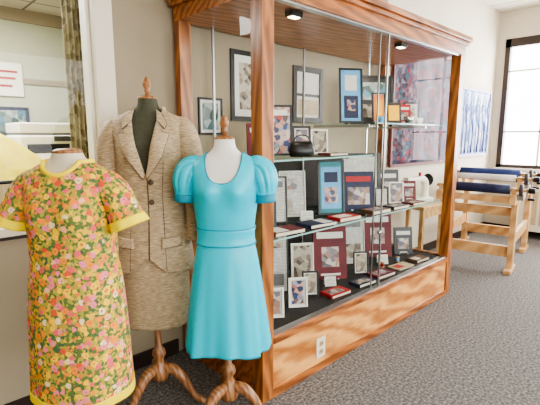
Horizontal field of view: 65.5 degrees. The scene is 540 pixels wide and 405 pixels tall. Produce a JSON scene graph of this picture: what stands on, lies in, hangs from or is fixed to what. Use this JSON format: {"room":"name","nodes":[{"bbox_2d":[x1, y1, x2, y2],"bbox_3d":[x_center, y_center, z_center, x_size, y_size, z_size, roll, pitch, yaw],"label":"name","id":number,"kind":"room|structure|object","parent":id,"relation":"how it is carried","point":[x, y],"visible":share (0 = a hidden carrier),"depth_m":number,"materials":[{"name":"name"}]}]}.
{"room":"museum exhibit room","nodes":[
{"label":"museum exhibit room","id":0,"kind":"room"},
{"bbox_2d":[0,0,61,16],"bbox_3d":[-2.659,-1.561,2.246,5.600,0.070,2.160,-9,13,-43],"label":"ceiling","id":1,"kind":"structure","parent":0,"point":[52,7],"depth_m":3.78,"materials":[{"name":"tile"}]},
{"bbox_2d":[60,0,88,158],"bbox_3d":[-1.704,-0.693,1.967,2.000,1.505,0.040,-9,13,-43],"label":"curtain","id":2,"kind":"object","parent":1,"relation":"hanging from","point":[70,15],"visible":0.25,"depth_m":2.49,"materials":[{"name":"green fabric"}]},
{"bbox_2d":[0,19,68,135],"bbox_3d":[-3.374,-0.336,3.193,5.600,2.650,0.100,-9,13,-43],"label":"wall","id":3,"kind":"structure","parent":0,"point":[39,50],"depth_m":4.07,"materials":[{"name":"beige paint"}]},
{"bbox_2d":[0,62,23,96],"bbox_3d":[-2.439,-1.140,3.877,0.280,0.300,0.006,-9,13,-43],"label":"poster","id":4,"kind":"object","parent":3,"relation":"attached to","point":[11,79],"visible":1,"depth_m":3.91,"materials":[{"name":"white paper"}]},
{"bbox_2d":[0,106,29,134],"bbox_3d":[-2.433,-0.768,3.959,0.300,0.260,0.015,-9,13,-43],"label":"framed photograph","id":5,"kind":"object","parent":3,"relation":"attached to","point":[7,114],"visible":0.67,"depth_m":3.95},
{"bbox_2d":[0,110,25,131],"bbox_3d":[-2.429,-0.767,3.955,0.240,0.200,0.003,-9,13,-43],"label":"print","id":6,"kind":"object","parent":5,"relation":"attached to","point":[6,116],"depth_m":3.94},
{"bbox_2d":[0,6,61,28],"bbox_3d":[-3.365,-1.577,2.911,5.500,0.110,0.030,-9,13,-43],"label":"trim","id":7,"kind":"structure","parent":3,"relation":"attached to","point":[6,13],"depth_m":3.95,"materials":[{"name":"beige wood"}]},
{"bbox_2d":[23,78,66,86],"bbox_3d":[-3.368,-0.995,3.008,5.500,0.050,0.020,-9,13,-43],"label":"trim","id":8,"kind":"structure","parent":3,"relation":"attached to","point":[25,81],"depth_m":4.11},
{"bbox_2d":[0,0,500,404],"bbox_3d":[-0.212,-0.672,3.176,10.200,3.320,0.120,-9,13,-43],"label":"wall","id":9,"kind":"structure","parent":0,"point":[143,30],"depth_m":2.90,"materials":[{"name":"beige paint"}]},
{"bbox_2d":[0,228,25,237],"bbox_3d":[-1.704,0.188,1.806,2.225,0.045,0.230,-9,13,-43],"label":"ledge","id":10,"kind":"object","parent":9,"relation":"attached to","point":[4,233],"visible":0.02,"depth_m":2.06,"materials":[{"name":"beige paint"}]},
{"bbox_2d":[0,235,26,241],"bbox_3d":[-1.679,0.229,1.787,2.185,0.030,0.020,-9,13,-43],"label":"apron","id":11,"kind":"object","parent":9,"relation":"attached to","point":[20,236],"visible":0.02,"depth_m":2.13,"materials":[{"name":"black"}]},
{"bbox_2d":[78,0,95,162],"bbox_3d":[-1.028,-0.784,2.360,0.018,1.700,0.080,-9,13,-43],"label":"trim","id":12,"kind":"structure","parent":9,"relation":"attached to","point":[83,4],"depth_m":2.36,"materials":[{"name":"white paint"}]},
{"bbox_2d":[4,338,178,404],"bbox_3d":[-2.237,1.242,1.409,4.440,0.100,0.015,-9,13,-43],"label":"baseboard","id":13,"kind":"structure","parent":9,"relation":"attached to","point":[142,359],"depth_m":2.75,"materials":[{"name":"black"}]},
{"bbox_2d":[88,0,117,138],"bbox_3d":[-1.720,-0.715,1.677,2.185,1.820,0.165,-9,13,-43],"label":"trim","id":14,"kind":"structure","parent":9,"relation":"attached to","point":[99,11],"depth_m":2.33,"materials":[{"name":"beige paint"}]},
{"bbox_2d":[198,97,222,134],"bbox_3d":[-0.409,-0.595,2.900,0.200,0.250,0.014,-9,13,-43],"label":"framed certificate","id":15,"kind":"object","parent":9,"relation":"attached to","point":[205,108],"visible":0.95,"depth_m":2.89,"materials":[{"name":"white paper"}]},
{"bbox_2d":[202,102,218,129],"bbox_3d":[-0.411,-0.595,2.901,0.132,0.182,0.002,-9,13,-43],"label":"print","id":16,"kind":"object","parent":15,"relation":"attached to","point":[207,108],"depth_m":2.89},
{"bbox_2d":[230,48,250,120],"bbox_3d":[-0.172,-0.853,3.091,0.300,0.500,0.014,-9,13,-43],"label":"framed photograph","id":17,"kind":"object","parent":9,"relation":"attached to","point":[240,60],"visible":0.52,"depth_m":3.05,"materials":[{"name":"white paper"}]},
{"bbox_2d":[239,62,250,109],"bbox_3d":[-0.173,-0.853,3.092,0.132,0.332,0.002,-9,13,-43],"label":"print","id":18,"kind":"object","parent":17,"relation":"attached to","point":[244,67],"depth_m":3.08},
{"bbox_2d":[292,65,322,122],"bbox_3d":[0.324,-0.909,3.567,0.380,0.460,0.014,-9,13,-43],"label":"framed photograph","id":19,"kind":"object","parent":9,"relation":"attached to","point":[313,76],"visible":1,"depth_m":3.57,"materials":[{"name":"white paper"},{"name":"black lacquer"}]},
{"bbox_2d":[297,71,318,117],"bbox_3d":[0.323,-0.910,3.568,0.290,0.370,0.002,-9,13,-43],"label":"print","id":20,"kind":"object","parent":19,"relation":"attached to","point":[311,77],"depth_m":3.58,"materials":[{"name":"white paper"}]},
{"bbox_2d":[388,58,451,167],"bbox_3d":[1.867,-1.114,5.008,1.600,1.310,0.034,-9,13,-43],"label":"quilt","id":21,"kind":"object","parent":9,"relation":"hanging from","point":[427,83],"visible":0.66,"depth_m":4.95,"materials":[{"name":"fabric"}]},
{"bbox_2d":[416,222,483,249],"bbox_3d":[2.345,0.540,5.777,3.220,0.100,0.015,-9,13,-43],"label":"baseboard","id":22,"kind":"structure","parent":9,"relation":"attached to","point":[428,246],"depth_m":5.64,"materials":[{"name":"black"}]},
{"bbox_2d":[458,87,491,156],"bbox_3d":[2.965,-1.148,6.073,1.090,0.940,0.039,-9,13,-43],"label":"quilt","id":23,"kind":"object","parent":9,"relation":"attached to","point":[476,104],"visible":0.98,"depth_m":6.04,"materials":[{"name":"fabric"}]},
{"bbox_2d":[115,232,539,404],"bbox_3d":[1.132,1.183,2.283,10.500,0.060,8.600,-9,13,-43],"label":"floor","id":24,"kind":"structure","parent":0,"point":[478,343],"depth_m":2.85,"materials":[{"name":"grey carpet"}]},
{"bbox_2d":[0,184,9,203],"bbox_3d":[-1.880,0.337,3.513,0.520,1.220,0.575,-9,13,-43],"label":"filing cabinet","id":25,"kind":"object","parent":24,"relation":"on","point":[3,188],"visible":0.02,"depth_m":3.28,"materials":[{"name":"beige metal"}]},
{"bbox_2d":[5,122,70,158],"bbox_3d":[-1.819,-0.445,3.352,0.400,0.370,0.490,-9,13,-43],"label":"printer","id":26,"kind":"object","parent":25,"relation":"on","point":[40,139],"visible":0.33,"depth_m":3.20,"materials":[{"name":"white paint"}]},
{"bbox_2d":[0,148,149,404],"bbox_3d":[-0.757,0.518,1.643,0.486,1.449,0.487,-8,12,-41],"label":"mannequin","id":27,"kind":"object","parent":24,"relation":"on","point":[71,209],"visible":1,"depth_m":1.51},
{"bbox_2d":[96,77,205,404],"bbox_3d":[-0.632,0.252,2.231,0.482,1.788,0.466,6,11,35],"label":"mannequin","id":28,"kind":"object","parent":24,"relation":"on","point":[144,144],"visible":0.76,"depth_m":2.12},
{"bbox_2d":[172,115,277,404],"bbox_3d":[-0.229,0.368,2.132,0.471,1.585,0.451,-4,10,-22],"label":"mannequin","id":29,"kind":"object","parent":24,"relation":"on","point":[227,320],"visible":1,"depth_m":1.97},
{"bbox_2d":[166,0,472,403],"bbox_3d":[0.573,-0.194,3.286,2.535,2.340,0.845,-9,13,-43],"label":"display case","id":30,"kind":"object","parent":24,"relation":"on","point":[383,34],"visible":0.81,"depth_m":2.83,"materials":[{"name":"brown wood"}]},
{"bbox_2d":[246,123,250,155],"bbox_3d":[-0.073,-0.383,2.629,0.150,0.223,0.109,-2,9,-14],"label":"book","id":31,"kind":"object","parent":30,"relation":"on","point":[248,125],"visible":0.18,"depth_m":2.58,"materials":[{"name":"red paper"}]},
{"bbox_2d":[274,201,276,226],"bbox_3d":[-0.042,0.070,2.674,0.160,0.232,0.109,-1,9,-6],"label":"book","id":32,"kind":"object","parent":30,"relation":"on","point":[275,219],"visible":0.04,"depth_m":2.65,"materials":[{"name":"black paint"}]},
{"bbox_2d":[274,287,283,317],"bbox_3d":[0.024,0.628,2.670,0.120,0.191,0.095,-1,9,-9],"label":"framed photograph","id":33,"kind":"object","parent":30,"relation":"on","point":[279,291],"visible":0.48,"depth_m":2.65,"materials":[{"name":"white paper"}]},
{"bbox_2d":[274,291,279,313],"bbox_3d":[0.028,0.632,2.645,0.072,0.142,0.002,-1,1,-9],"label":"print","id":34,"kind":"object","parent":33,"relation":"attached to","point":[277,293],"depth_m":2.65},
{"bbox_2d":[274,235,288,291],"bbox_3d":[0.000,0.438,3.089,0.260,0.444,0.134,-1,9,-9],"label":"framed document","id":35,"kind":"object","parent":30,"relation":"on","point":[281,273],"visible":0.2,"depth_m":3.07,"materials":[{"name":"white paper"}]},
{"bbox_2d":[276,176,287,222],"bbox_3d":[0.014,-0.021,2.905,0.200,0.323,0.115,-1,9,-9],"label":"framed document","id":36,"kind":"object","parent":30,"relation":"on","point":[281,192],"visible":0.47,"depth_m":2.89,"materials":[{"name":"white paper"}]},
{"bbox_2d":[274,105,292,155],"bbox_3d":[0.028,-0.487,2.846,0.240,0.343,0.118,-1,9,-9],"label":"framed poster","id":37,"kind":"object","parent":30,"relation":"on","point":[283,129],"visible":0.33,"depth_m":2.83,"materials":[{"name":"black paint"}]},
{"bbox_2d":[274,224,305,237],"bbox_3d":[0.082,0.174,2.607,0.240,0.025,0.150,-7,12,-37],"label":"book","id":38,"kind":"object","parent":30,"relation":"on","point":[279,231],"visible":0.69,"depth_m":2.58,"materials":[{"name":"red paper"}]},
{"bbox_2d":[278,171,305,216],"bbox_3d":[0.159,-0.066,3.127,0.200,0.343,0.118,-1,9,-9],"label":"framed document","id":39,"kind":"object","parent":30,"relation":"on","point":[296,191],"visible":0.58,"depth_m":3.10,"materials":[{"name":"white paper"}]},
{"bbox_2d":[285,9,302,19],"bbox_3d":[0.136,-1.065,2.384,0.090,0.034,0.060,-9,13,-43],"label":"recessed light","id":40,"kind":"object","parent":30,"relation":"attached to","point":[294,14],"depth_m":2.36,"materials":[{"name":"black metal"}]},
{"bbox_2d":[288,277,307,307],"bbox_3d":[0.183,0.597,2.835,0.130,0.201,0.096,-1,9,-9],"label":"framed photograph","id":41,"kind":"object","parent":30,"relation":"on","point":[297,286],"visible":1,"depth_m":2.81,"materials":[{"name":"white paint"}]},
{"bbox_2d":[291,280,303,303],"bbox_3d":[0.187,0.600,2.810,0.086,0.156,0.002,-1,1,-9],"label":"print","id":42,"kind":"object","parent":41,"relation":"attached to","point":[297,286],"depth_m":2.81},
{"bbox_2d":[292,126,310,140],"bbox_3d":[0.216,-0.433,2.941,0.130,0.201,0.096,-1,9,-9],"label":"framed photograph","id":43,"kind":"object","parent":30,"relation":"on","point":[297,130],"visible":0.42,"depth_m":2.91,"materials":[{"name":"black paint"}]},
{"bbox_2d":[296,130,306,140],"bbox_3d":[0.220,-0.430,2.916,0.082,0.152,0.002,-1,1,-9],"label":"print","id":44,"kind":"object","parent":43,"relation":"attached to","point":[298,132],"depth_m":2.91},
{"bbox_2d":[290,242,313,277],"bbox_3d":[0.245,0.468,3.267,0.180,0.323,0.115,-1,9,-9],"label":"framed photograph","id":45,"kind":"object","parent":30,"relation":"on","point":[302,254],"visible":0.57,"depth_m":3.24,"materials":[{"name":"beige paper"}]},
{"bbox_2d":[293,245,310,276],"bbox_3d":[0.250,0.471,3.240,0.136,0.276,0.002,-1,1,-9],"label":"print","id":46,"kind":"object","parent":45,"relation":"attached to","point":[302,254],"depth_m":3.24},
{"bbox_2d":[289,134,314,156],"bbox_3d":[0.203,-0.362,2.675,0.170,0.142,0.071,-1,9,-9],"label":"handbag","id":47,"kind":"object","parent":30,"relation":"on","point":[297,148],"visible":1,"depth_m":2.65,"materials":[{"name":"black leather"}]},
{"bbox_2d":[300,211,312,220],"bbox_3d":[0.259,0.094,2.972,0.090,0.070,0.049,-1,9,-9],"label":"label card","id":48,"kind":"object","parent":30,"relation":"on","point":[304,215],"visible":0.77,"depth_m":2.96,"materials":[{"name":"white paper"}]},
{"bbox_2d":[302,270,318,295],"bbox_3d":[0.285,0.575,3.028,0.120,0.181,0.093,-1,9,-9],"label":"framed photograph","id":49,"kind":"object","parent":30,"relation":"on","point":[312,276],"visible":0.77,"depth_m":3.00,"materials":[{"name":"black paint"}]},
{"bbox_2d":[305,274,315,292],"bbox_3d":[0.289,0.579,3.004,0.076,0.136,0.002,-1,1,-9],"label":"print","id":50,"kind":"object","parent":49,"relation":"attached to","point":[311,278],"depth_m":3.00},
{"bbox_2d":[296,218,336,228],"bbox_3d":[0.312,0.140,2.826,0.240,0.023,0.150,-7,12,-37],"label":"book","id":51,"kind":"object","parent":30,"relation":"on","point":[320,222],"visible":1,"depth_m":2.80,"materials":[{"name":"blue paper"}]},
{"bbox_2d":[311,129,327,153],"bbox_3d":[0.361,-0.454,3.134,0.130,0.182,0.093,-1,9,-9],"label":"framed photograph","id":52,"kind":"object","parent":30,"relation":"on","point":[319,137],"visible":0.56,"depth_m":3.11,"materials":[{"name":"white paper"}]},
{"bbox_2d":[312,131,325,151],"bbox_3d":[0.364,-0.451,3.111,0.106,0.156,0.002,-1,0,-9],"label":"print","id":53,"kind":"object","parent":52,"relation":"attached to","point":[318,137],"depth_m":3.11},
{"bbox_2d":[316,335,325,358],"bbox_3d":[0.329,0.932,2.706,0.088,0.136,0.010,-9,13,-43],"label":"wall outlet","id":54,"kind":"object","parent":30,"relation":"attached to","point":[320,342],"visible":1,"depth_m":2.70,"materials":[{"name":"beige paint"}]},
{"bbox_2d":[312,226,346,279],"bbox_3d":[0.476,0.409,3.349,0.270,0.429,0.109,-1,9,-9],"label":"book","id":55,"kind":"object","parent":30,"relation":"on","point":[330,255],"visible":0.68,"depth_m":3.34,"materials":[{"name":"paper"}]},
{"bbox_2d":[323,276,335,286],"bbox_3d":[0.460,0.600,3.221,0.090,0.070,0.049,-1,9,-9],"label":"label card","id":56,"kind":"object","parent":30,"relation":"on","point":[330,280],"visible":1,"depth_m":3.21,"materials":[{"name":"white paper"}]},
{"bbox_2d":[317,159,344,215],"bbox_3d":[0.457,-0.114,3.191,0.210,0.425,0.131,-1,9,-9],"label":"framed poster","id":57,"kind":"object","parent":30,"relation":"on","point":[330,172],"visible":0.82,"depth_m":3.17,"materials":[{"name":"blue paper"}]},
{"bbox_2d":[318,152,347,155],"bbox_3d":[0.438,-0.336,2.908,0.180,0.017,0.120,-7,12,-37],"label":"book","id":58,"kind":"object","parent":30,"relation":"on","point":[328,153],"visible":1,"depth_m":2.86,"materials":[{"name":"beige paper"}]},
{"bbox_2d":[320,286,350,298],"bbox_3d":[0.479,0.651,3.051,0.200,0.023,0.120,-7,12,-38],"label":"book","id":59,"kind":"object","parent":30,"relation":"on","point":[338,291],"visible":1,"depth_m":3.03,"materials":[{"name":"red paper"}]},
{"bbox_2d":[327,213,360,221],"bbox_3d":[0.534,0.106,3.024,0.220,0.027,0.130,-7,12,-37],"label":"book","id":60,"kind":"object","parent":30,"relation":"on","point":[343,217],"visible":0.93,"depth_m":2.98,"materials":[{"name":"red paper"}]},
{"bbox_2d":[334,216,364,263],"bbox_3d":[0.706,0.326,3.789,0.280,0.444,0.134,-1,9,-9],"label":"framed document","id":61,"kind":"object","parent":30,"relation":"on","point":[355,241],"visible":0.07,"depth_m":3.77,"materials":[{"name":"white paper"}]},
{"bbox_2d":[339,68,362,123],"bbox_3d":[0.623,-0.829,3.281,0.190,0.424,0.131,-1,9,-9],"label":"framed poster","id":62,"kind":"object","parent":30,"relation":"on","point":[350,79],"visible":1,"depth_m":3.25,"materials":[{"name":"black paint"}]},
{"bbox_2d":[344,171,373,210],"bbox_3d":[0.705,-0.088,3.380,0.260,0.321,0.109,-1,9,-9],"label":"book","id":63,"kind":"object","parent":30,"relation":"on","point":[359,186],"visible":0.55,"depth_m":3.36,"materials":[{"name":"black lacquer"},{"name":"paper"}]},
{"bbox_2d":[339,153,380,187],"bbox_3d":[0.806,-0.223,3.800,0.380,0.444,0.134,-1,9,-9],"label":"framed certificate","id":64,"kind":"object","parent":30,"relation":"on","point":[354,164],"visible":0.2,"depth_m":3.77,"materials":[{"name":"white paper"}]},
{"bbox_2d":[345,159,374,175],"bbox_3d":[0.811,-0.222,3.772,0.280,0.337,0.049,-1,9,-9],"label":"print","id":65,"kind":"object","parent":64,"relation":"attached to","point":[351,165],"depth_m":3.77},
{"bbox_2d":[353,251,368,274],"bbox_3d":[0.746,0.495,3.495,0.130,0.191,0.095,-1,9,-9],"label":"framed photograph","id":66,"kind":"object","parent":30,"relation":"on","point":[360,258],"visible":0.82,"depth_m":3.47,"materials":[{"name":"black paint"}]},
{"bbox_2d":[356,254,365,271],"bbox_3d":[0.750,0.499,3.470,0.086,0.146,0.002,-1,1,-9],"label":"print","id":67,"kind":"object","parent":66,"relation":"attached to","point":[360,258],"depth_m":3.47},
{"bbox_2d":[349,276,375,287],"bbox_3d":[0.719,0.616,3.259,0.200,0.025,0.110,-7,12,-38],"label":"book","id":68,"kind":"object","parent":30,"relation":"on","point":[364,281],"visible":0.93,"depth_m":3.23,"materials":[{"name":"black paper"}]},
{"bbox_2d":[350,75,393,123],"bbox_3d":[0.877,-0.892,3.675,0.400,0.424,0.131,-1,9,-9],"label":"framed piece","id":69,"kind":"object","parent":30,"relation":"on","point":[370,82],"visible":0.5,"depth_m":3.64,"materials":[{"name":"black paint"}]},
{"bbox_2d":[363,78,390,121],"bbox_3d":[0.881,-0.891,3.647,0.356,0.373,0.054,-1,9,-9],"label":"print","id":70,"kind":"object","parent":69,"relation":"attached to","point":[370,85],"depth_m":3.64,"materials":[{"name":"multicoloured paper"}]},
{"bbox_2d":[360,206,390,214],"bbox_3d":[0.828,0.062,3.291,0.220,0.029,0.130,-7,12,-38],"label":"book","id":71,"kind":"object","parent":30,"relation":"on","point":[377,208],"visible":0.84,"depth_m":3.25,"materials":[{"name":"beige paper"}]},
{"bbox_2d":[364,212,391,256],"bbox_3d":[1.011,0.309,3.968,0.280,0.429,0.109,-1,9,-9],"label":"book","id":72,"kind":"object","parent":30,"relation":"on","point":[386,237],"visible":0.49,"depth_m":3.96,"materials":[{"name":"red paper"}]},
{"bbox_2d":[371,92,386,123],"bbox_3d":[0.856,-0.752,3.353,0.120,0.242,0.102,-2,9,-14],"label":"framed photograph","id":73,"kind":"object","parent":30,"relation":"on","point":[381,107],"visible":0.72,"depth_m":3.32,"materials":[{"name":"black paint"}]},
{"bbox_2d":[374,95,383,120],"bbox_3d":[0.863,-0.749,3.328,0.086,0.204,0.031,-2,9,-14],"label":"print","id":74,"kind":"object","parent":73,"relation":"attached to","point":[381,97],"depth_m":3.33,"materials":[{"name":"orange paper"}]},
{"bbox_2d":[366,268,395,279],"bbox_3d":[0.914,0.584,3.459,0.220,0.025,0.130,-7,12,-38],"label":"book","id":75,"kind":"object","parent":30,"relation":"on","point":[384,272],"visible":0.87,"depth_m":3.44,"materials":[{"name":"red paper"}]},
{"bbox_2d":[378,116,383,122],"bbox_3d":[0.839,-0.625,3.166,0.077,0.048,0.067,-1,9,-7],"label":"teacup","id":76,"kind":"object","parent":30,"relation":"on","point":[380,118],"visible":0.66,"depth_m":3.14,"materials":[{"name":"blue ceramic"}]},
{"bbox_2d":[375,254,387,263],"bbox_3d":[1.006,0.507,3.773,0.100,0.080,0.056,-1,9,-9],"label":"label card","id":77,"kind":"object","parent":30,"relation":"on","point":[384,258],"visible":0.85,"depth_m":3.76,"materials":[{"name":"white paper"}]},
{"bbox_2d":[375,187,388,206],"bbox_3d":[0.940,-0.051,3.581,0.120,0.161,0.090,-1,9,-9],"label":"framed photograph","id":78,"kind":"object","parent":30,"relation":"on","point":[385,189],"visible":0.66,"depth_m":3.55,"materials":[{"name":"black paint"}]},
{"bbox_2d":[376,189,386,204],"bbox_3d":[0.944,-0.047,3.556,0.100,0.140,0.002,-1,1,-9],"label":"print","id":79,"kind":"object","parent":78,"relation":"attached to","point":[378,191],"depth_m":3.55},
{"bbox_2d":[381,169,398,186],"bbox_3d":[1.097,-0.164,3.948,0.220,0.292,0.109,-1,9,-9],"label":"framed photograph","id":80,"kind":"object","parent":30,"relation":"on","point":[390,175],"visible":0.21,"depth_m":3.93,"materials":[{"name":"white paper"}]},
{"bbox_2d":[386,103,400,124],"bbox_3d":[1.004,-0.726,3.430,0.130,0.175,0.050,-1,9,-9],"label":"plaque","id":81,"kind":"object","parent":30,"relation":"on","point":[393,109],"visible":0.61,"depth_m":3.41,"materials":[{"name":"gold"}]},
{"bbox_2d":[388,182,403,202],"bbox_3d":[1.113,-0.092,3.745,0.140,0.191,0.095,-1,9,-9],"label":"framed photograph","id":82,"kind":"object","parent":30,"relation":"on","point":[396,189],"visible":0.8,"depth_m":3.72,"materials":[{"name":"white paint"}]},
{"bbox_2d":[390,183,401,201],"bbox_3d":[1.117,-0.088,3.720,0.116,0.166,0.002,-1,1,-9],"label":"print","id":83,"kind":"object","parent":82,"relation":"attached to","point":[395,188],"depth_m":3.72},
{"bbox_2d":[383,203,409,209],"bbox_3d":[1.047,0.032,3.493,0.220,0.025,0.120,-7,12,-38],"label":"book","id":84,"kind":"object","parent":30,"relation":"on","point":[395,206],"visible":0.81,"depth_m":3.46,"materials":[{"name":"beige paper"}]},
{"bbox_2d":[394,42,406,48],"bbox_3d":[0.999,-1.197,3.207,0.090,0.034,0.060,-9,13,-43],"label":"recessed light","id":85,"kind":"object","parent":30,"relation":"attached to","point":[400,45],"depth_m":3.18,"materials":[{"name":"black metal"}]},
{"bbox_2d":[388,261,413,270],"bbox_3d":[1.148,0.555,3.675,0.220,0.013,0.120,-7,12,-38],"label":"book","id":86,"kind":"object","parent":30,"relation":"on","point":[402,265],"visible":1,"depth_m":3.66,"materials":[{"name":"beige paper"}]},
{"bbox_2d":[393,227,412,253],"bbox_3d":[1.282,0.372,4.074,0.180,0.272,0.109,-1,9,-6],"label":"book","id":87,"kind":"object","parent":30,"relation":"on","point":[402,236],"visible":1,"depth_m":4.05,"materials":[{"name":"black paint"}]},
{"bbox_2d":[396,104,410,125],"bbox_3d":[1.165,-0.767,3.692,0.120,0.183,0.109,-1,9,-9],"label":"book","id":88,"kind":"object","parent":30,"relation":"on","point":[405,108],"visible":0.47,"depth_m":3.66,"materials":[{"name":"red paper"}]},
{"bbox_2d":[401,181,415,199],"bbox_3d":[1.281,-0.108,3.911,0.130,0.193,0.109,-1,9,-6],"label":"book","id":89,"kind":"object","parent":30,"relation":"on","point":[409,186],"visible":0.72,"depth_m":3.88,"materials":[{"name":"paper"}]},
{"bbox_2d":[403,116,413,123],"bbox_3d":[1.157,-0.684,3.495,0.095,0.060,0.083,-1,9,-6],"label":"teacup","id":90,"kind":"object","parent":30,"relation":"on","point":[408,119],"visible":0.94,"depth_m":3.46,"materials":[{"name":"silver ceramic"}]},
{"bbox_2d":[404,102,418,123],"bbox_3d":[1.281,-0.810,3.836,0.140,0.201,0.096,-1,9,-6],"label":"framed photograph","id":91,"kind":"object","parent":30,"relation":"on","point":[414,106],"visible":0.51,"depth_m":3.81,"materials":[{"name":"white"}]},
{"bbox_2d":[410,105,416,121],"bbox_3d":[1.283,-0.807,3.811,0.096,0.155,0.024,-1,9,-6],"label":"print","id":92,"kind":"object","parent":91,"relation":"attached to","point":[413,107],"depth_m":3.81},
{"bbox_2d":[401,199,426,205],"bbox_3d":[1.277,-0.001,3.713,0.220,0.019,0.120,-7,12,-38],"label":"book","id":93,"kind":"object","parent":30,"relation":"on","point":[411,202],"visible":0.9,"depth_m":3.68,"materials":[{"name":"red paper"}]},
{"bbox_2d":[407,254,428,262],"bbox_3d":[1.367,0.518,3.877,0.200,0.023,0.110,-7,12,-38],"label":"book","id":94,"kind":"object","parent":30,"relation":"on","point":[418,258],"visible":1,"depth_m":3.84,"materials":[{"name":"beige paper"}]},
{"bbox_2d":[415,118,422,123],"bbox_3d":[1.264,-0.688,3.557,0.077,0.048,0.067,-1,9,-7],"label":"teacup","id":95,"kind":"object","parent":30,"relation":"on","point":[417,120],"visible":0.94,"depth_m":3.53,"materials":[{"name":"white ceramic"}]},
{"bbox_2d":[389,201,441,252],"bbox_3d":[1.563,0.386,4.576,0.500,0.785,0.440,-9,13,-43],"label":"side table","id":96,"kind":"object","parent":24,"relation":"on","point":[426,211],"visible":0.26,"depth_m":4.35,"materials":[{"name":"brown wood"}]},
{"bbox_2d":[403,172,433,201],"bbox_3d":[1.565,-0.160,4.490,0.406,0.320,0.170,-6,11,-34],"label":"sewing machine","id":97,"kind":"object","parent":96,"relation":"on","point":[426,180],"visible":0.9,"depth_m":4.53,"materials":[{"name":"white paint"}]},
{"bbox_2d":[436,167,539,274],"bbox_3d":[2.766,0.122,5.207,0.980,1.106,1.550,7,12,37],"label":"loom","id":98,"kind":"object","parent":24,"relation":"on","point":[527,183],"visible":0.89,"depth_m":4.78,"materials":[{"name":"brown wood"}]},
{"bbox_2d":[456,181,510,193],"bbox_3d":[2.283,-0.170,4.649,0.660,0.104,0.104,7,12,37],"label":"quilt","id":99,"kind":"object","parent":98,"relation":"on","point":[460,186],"depth_m":4.57,"materials":[{"name":"blue fabric"}]},
{"bbox_2d":[457,172,515,181],"bbox_3d":[2.480,-0.299,4.883,0.660,0.072,0.072,7,12,37],"label":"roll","id":100,"kind":"object","parent":98,"relation":"on","point":[495,177],"depth_m":4.83,"materials":[{"name":"white fabric"}]},
{"bbox_2d":[460,167,520,176],"bbox_3d":[2.689,-0.361,5.145,0.660,0.120,0.120,7,12,37],"label":"roll","id":101,"kind":"object","parent":98,"relation":"on","point":[517,172],"depth_m":5.09,"materials":[{"name":"fabric"}]},
{"bbox_2d":[516,182,539,232],"bbox_3d":[4.507,0.205,5.497,0.360,0.850,2.360,-9,13,-43],"label":"radiator cover","id":102,"kind":"object","parent":24,"relation":"on","point":[534,222],"visible":0.27,"depth_m":6.03,"materials":[{"name":"beige paint"}]},
{"bbox_3d":[-2.291,0.708,2.590,1.200,0.780,0.700,-9,13,-43],"label":"office desk","id":103,"kind":"object","parent":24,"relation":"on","visible":0},
{"bbox_2d":[0,133,41,184],"bbox_3d":[-1.739,-0.096,2.508,0.944,0.830,0.944,-9,13,-43],"label":"lamp","id":104,"kind":"object","parent":103,"relation":"on","point":[15,159],"visible":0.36,"depth_m":2.38,"materials":[{"name":"yellow fabric"}]},
{"bbox_2d":[478,0,539,12],"bbox_3d":[1.987,-2.024,0.872,10.500,0.080,6.140,-9,13,-43],"label":"ceiling","id":105,"kind":"structure","parent":0,"point":[501,6],"depth_m":5.93,"materials":[{"name":"paint"}]},
{"bbox_2d":[484,6,539,224],"bbox_3d":[5.601,-0.899,4.588,0.150,3.320,6.140,-9,13,-43],"label":"wall","id":106,"kind":"structure","parent":0,"point":[523,22],"depth_m":6.43,"materials":[{"name":"white paint"}]},
{"bbox_2d":[484,222,539,235],"bbox_3d":[5.554,0.701,4.774,0.015,0.100,5.905,-9,13,-43],"label":"baseboard","id":107,"kind":"structure","parent":106,"relation":"attached to","point":[488,223],"depth_m":6.62,"materials":[{"name":"black"}]},
{"bbox_2d":[494,167,539,171],"bbox_3d":[4.570,-0.369,5.572,0.100,0.040,2.950,-9,13,-43],"label":"sill","id":108,"kind":"structure","parent":106,"relation":"attached to","point":[522,169],"depth_m":6.30,"materials":[{"name":"beige paint"}]},
{"bbox_2d":[496,35,539,168],"bbox_3d":[4.596,-1.346,5.476,0.080,1.920,2.900,-9,13,-43],"label":"frame","id":109,"kind":"object","parent":106,"relation":"attached to","point":[529,40],"visible":0.92,"depth_m":6.40,"materials":[{"name":"black"}]},
{"bbox_2d":[504,68,539,165],"bbox_3d":[4.610,-1.348,5.489,0.040,1.920,2.900,-9,13,-43],"label":"muntins","id":110,"kind":"object","parent":106,"relation":"attached to","point":[533,69],"visible":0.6,"depth_m":6.24,"materials":[{"name":"beige paint"}]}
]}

